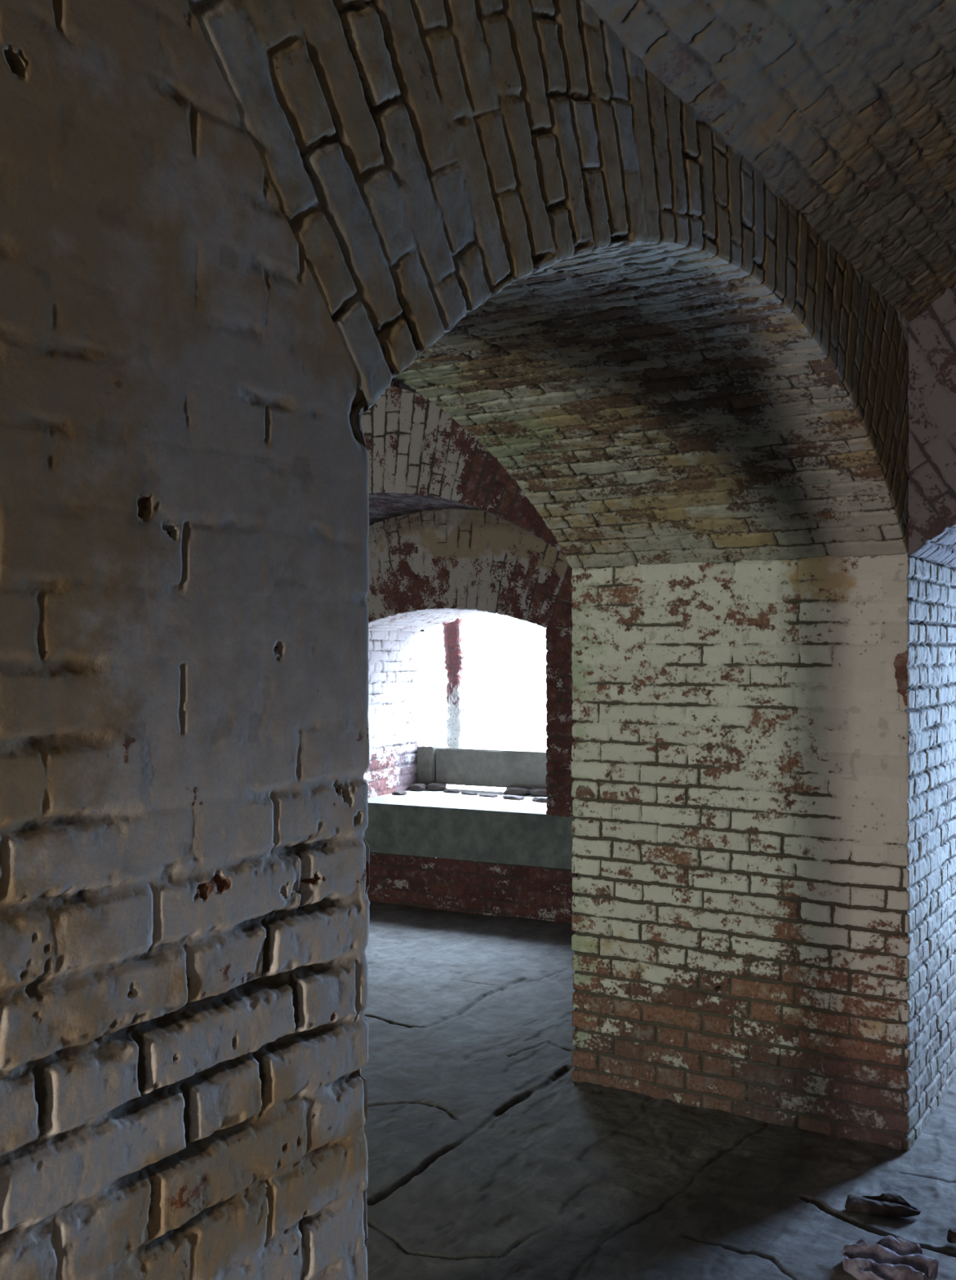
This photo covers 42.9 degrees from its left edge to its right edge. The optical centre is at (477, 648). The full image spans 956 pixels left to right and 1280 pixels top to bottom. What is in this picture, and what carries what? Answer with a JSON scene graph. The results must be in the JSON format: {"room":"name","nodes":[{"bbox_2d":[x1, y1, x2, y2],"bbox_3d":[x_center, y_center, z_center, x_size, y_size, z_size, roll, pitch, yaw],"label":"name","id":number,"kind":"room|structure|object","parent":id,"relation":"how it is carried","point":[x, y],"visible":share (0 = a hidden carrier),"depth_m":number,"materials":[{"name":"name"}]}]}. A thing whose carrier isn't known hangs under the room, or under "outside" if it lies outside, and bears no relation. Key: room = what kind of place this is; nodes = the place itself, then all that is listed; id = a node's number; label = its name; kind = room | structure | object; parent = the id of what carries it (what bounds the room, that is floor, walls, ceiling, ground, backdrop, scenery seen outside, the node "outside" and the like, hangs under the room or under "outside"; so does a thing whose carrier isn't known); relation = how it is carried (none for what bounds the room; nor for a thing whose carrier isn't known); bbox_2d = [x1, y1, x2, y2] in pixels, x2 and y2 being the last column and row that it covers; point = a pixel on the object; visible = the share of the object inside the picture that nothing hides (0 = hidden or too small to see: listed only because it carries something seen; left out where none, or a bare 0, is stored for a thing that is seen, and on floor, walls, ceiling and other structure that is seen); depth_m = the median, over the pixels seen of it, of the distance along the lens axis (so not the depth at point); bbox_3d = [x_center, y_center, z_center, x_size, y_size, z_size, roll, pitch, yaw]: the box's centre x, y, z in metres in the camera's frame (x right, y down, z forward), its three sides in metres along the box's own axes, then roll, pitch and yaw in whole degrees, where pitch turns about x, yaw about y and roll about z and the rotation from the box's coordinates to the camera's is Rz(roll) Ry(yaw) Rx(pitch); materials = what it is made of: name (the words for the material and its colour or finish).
{"room":"old brick fort","nodes":[
{"label":"old brick fort","id":0,"kind":"room"},
{"bbox_2d":[0,0,369,1279],"bbox_3d":[-1.629,0.258,0.077,1.150,2.525,4.271,0,0,32],"label":"wall","id":1,"kind":"structure","parent":0,"point":[184,753],"depth_m":1.14,"materials":[{"name":"brick"}]},
{"bbox_2d":[390,377,420,394],"bbox_3d":[-2.357,-0.177,3.459,3.736,3.395,9.300,0,0,32],"label":"wall","id":2,"kind":"structure","parent":0,"point":[394,382],"depth_m":3.39,"materials":[{"name":"red brick"}]},
{"bbox_2d":[361,384,564,555],"bbox_3d":[-0.374,-0.190,6.661,4.200,3.420,0.808,0,0,27],"label":"wall","id":3,"kind":"structure","parent":0,"point":[420,459],"depth_m":6.17,"materials":[{"name":"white brick"}]},
{"bbox_2d":[363,508,575,923],"bbox_3d":[-0.005,-0.194,7.400,4.600,3.428,0.859,0,0,27],"label":"wall","id":4,"kind":"structure","parent":0,"point":[427,569],"depth_m":6.99,"materials":[{"name":"red brick"}]},
{"bbox_2d":[379,787,547,806],"bbox_3d":[0.071,1.063,7.553,1.314,0.278,0.593,0,0,27],"label":"window sill","id":5,"kind":"structure","parent":4,"relation":"attached to","point":[424,794],"depth_m":7.54,"materials":[{"name":"white concrete"}]},
{"bbox_2d":[391,790,407,795],"bbox_3d":[-0.495,0.915,7.673,0.084,0.025,0.067,0,0,33],"label":"rubble stone","id":6,"kind":"object","parent":5,"relation":"on","point":[396,792],"visible":1,"depth_m":7.65,"materials":[{"name":"grey stone"}]},
{"bbox_2d":[408,783,426,791],"bbox_3d":[-0.392,0.905,7.901,0.101,0.046,0.084,0,0,15],"label":"rubble stone","id":7,"kind":"object","parent":5,"relation":"on","point":[415,787],"visible":1,"depth_m":7.87,"materials":[{"name":"grey stone"}]},
{"bbox_2d":[417,744,444,786],"bbox_3d":[-0.314,0.783,8.052,0.126,0.277,0.164,0,0,27],"label":"concrete block","id":8,"kind":"object","parent":5,"relation":"on","point":[426,754],"visible":0.62,"depth_m":7.98,"materials":[{"name":"grey concrete"}]},
{"bbox_2d":[426,782,446,791],"bbox_3d":[-0.267,0.903,7.905,0.126,0.050,0.092,0,0,19],"label":"rubble stone","id":9,"kind":"object","parent":5,"relation":"on","point":[433,786],"visible":0.98,"depth_m":7.87,"materials":[{"name":"grey stone"}]},
{"bbox_2d":[443,789,459,793],"bbox_3d":[-0.168,0.918,7.789,0.109,0.020,0.050,0,0,30],"label":"rubble stone","id":10,"kind":"object","parent":5,"relation":"on","point":[451,791],"visible":1,"depth_m":7.76,"materials":[{"name":"grey stone"}]},
{"bbox_2d":[461,791,478,795],"bbox_3d":[-0.052,0.920,7.686,0.118,0.017,0.050,0,0,38],"label":"rubble stone","id":11,"kind":"object","parent":5,"relation":"on","point":[462,793],"visible":1,"depth_m":7.66,"materials":[{"name":"grey stone"}]},
{"bbox_2d":[478,793,497,797],"bbox_3d":[0.064,0.919,7.583,0.126,0.018,0.059,0,0,35],"label":"rubble stone","id":12,"kind":"object","parent":5,"relation":"on","point":[491,795],"visible":1,"depth_m":7.56,"materials":[{"name":"grey stone"}]},
{"bbox_2d":[502,795,524,799],"bbox_3d":[0.216,0.915,7.440,0.134,0.025,0.059,0,0,33],"label":"rubble stone","id":13,"kind":"object","parent":5,"relation":"on","point":[506,797],"visible":1,"depth_m":7.41,"materials":[{"name":"grey stone"}]},
{"bbox_2d":[503,786,531,795],"bbox_3d":[0.252,0.903,7.668,0.168,0.050,0.109,0,0,25],"label":"rubble stone","id":14,"kind":"object","parent":5,"relation":"on","point":[518,791],"visible":0.97,"depth_m":7.62,"materials":[{"name":"grey stone"}]},
{"bbox_2d":[530,787,547,796],"bbox_3d":[0.426,0.901,7.592,0.185,0.054,0.118,0,0,16],"label":"rubble stone","id":15,"kind":"object","parent":5,"relation":"on","point":[535,792],"visible":0.47,"depth_m":7.55,"materials":[{"name":"grey stone"}]},
{"bbox_2d":[532,796,546,802],"bbox_3d":[0.395,0.913,7.306,0.151,0.030,0.067,0,0,38],"label":"rubble stone","id":16,"kind":"object","parent":5,"relation":"on","point":[539,799],"visible":0.62,"depth_m":7.29,"materials":[{"name":"grey stone"}]},
{"bbox_2d":[364,795,574,869],"bbox_3d":[-0.129,1.069,7.151,2.642,0.295,0.309,0,0,27],"label":"window sill","id":17,"kind":"structure","parent":4,"relation":"attached to","point":[502,833],"depth_m":6.96,"materials":[{"name":"concrete"}]},
{"bbox_2d":[187,0,909,568],"bbox_3d":[0.100,-0.639,2.825,1.148,0.731,3.293,0,0,32],"label":"arch","id":18,"kind":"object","parent":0,"point":[495,210],"depth_m":2.33,"materials":[{"name":"brick"}]},
{"bbox_2d":[360,900,955,1279],"bbox_3d":[-0.026,1.512,2.640,8.560,0.039,13.000,0,0,32],"label":"floor","id":19,"kind":"structure","parent":0,"point":[487,1160],"depth_m":3.58,"materials":[{"name":"stone"}]},
{"bbox_2d":[844,1192,920,1217],"bbox_3d":[1.079,1.490,3.261,0.197,0.029,0.104,0,0,0],"label":"shard","id":20,"kind":"object","parent":19,"relation":"on","point":[887,1204],"visible":1,"depth_m":3.24},
{"bbox_2d":[842,1235,938,1279],"bbox_3d":[0.989,1.478,2.928,0.222,0.052,0.203,0,0,0],"label":"fragment","id":21,"kind":"object","parent":19,"relation":"on","point":[891,1258],"visible":1,"depth_m":2.91,"materials":[{"name":"stone"}]},
{"bbox_2d":[946,1227,955,1243],"bbox_3d":[1.209,1.491,3.082,0.034,0.029,0.042,0,0,32],"label":"pebble","id":22,"kind":"object","parent":19,"relation":"on","point":[951,1237],"visible":1,"depth_m":3.07,"materials":[{"name":"grey stone"}]},
{"bbox_2d":[571,309,955,1151],"bbox_3d":[1.444,0.258,4.955,1.151,2.525,2.815,0,0,32],"label":"wall","id":23,"kind":"structure","parent":0,"point":[763,753],"depth_m":3.91,"materials":[{"name":"brick"}]},
{"bbox_2d":[575,0,955,320],"bbox_3d":[1.485,-1.286,0.506,3.706,0.647,10.400,0,0,32],"label":"ceiling","id":24,"kind":"structure","parent":0,"point":[844,110],"depth_m":2.42,"materials":[{"name":"brick"}]},
{"bbox_2d":[901,284,955,566],"bbox_3d":[3.019,-0.926,2.933,3.720,1.308,0.659,0,0,32],"label":"wall","id":25,"kind":"structure","parent":0,"point":[931,393],"depth_m":3.61,"materials":[{"name":"red brick"}]},
{"bbox_3d":[0.628,0.902,7.503,0.202,0.052,0.134,0,0,17],"label":"rubble stone","id":26,"kind":"object","parent":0,"visible":0},
{"bbox_2d":[435,746,547,788],"bbox_3d":[0.270,0.772,7.777,1.159,0.239,0.154,0,0,27],"label":"concrete slab","id":27,"kind":"object","parent":26,"relation":"on","point":[466,766],"visible":0.52,"depth_m":7.79,"materials":[{"name":"grey concrete"}]},
{"bbox_2d":[441,617,465,748],"bbox_3d":[-0.162,0.225,7.987,0.165,0.864,0.067,0,0,27],"label":"post","id":28,"kind":"object","parent":27,"relation":"on","point":[455,722],"visible":0.99,"depth_m":7.95,"materials":[{"name":"brick"}]},
{"label":"outside","id":29,"kind":"structure","parent":0,"visible":0},
{"bbox_2d":[417,673,547,791],"bbox_3d":[-4.817,1.560,22.087,90.000,0.001,90.000,0,0,32],"label":"ground","id":30,"kind":"structure","parent":29,"point":[501,711],"depth_m":29.93,"materials":[{"name":"white"}]}
]}

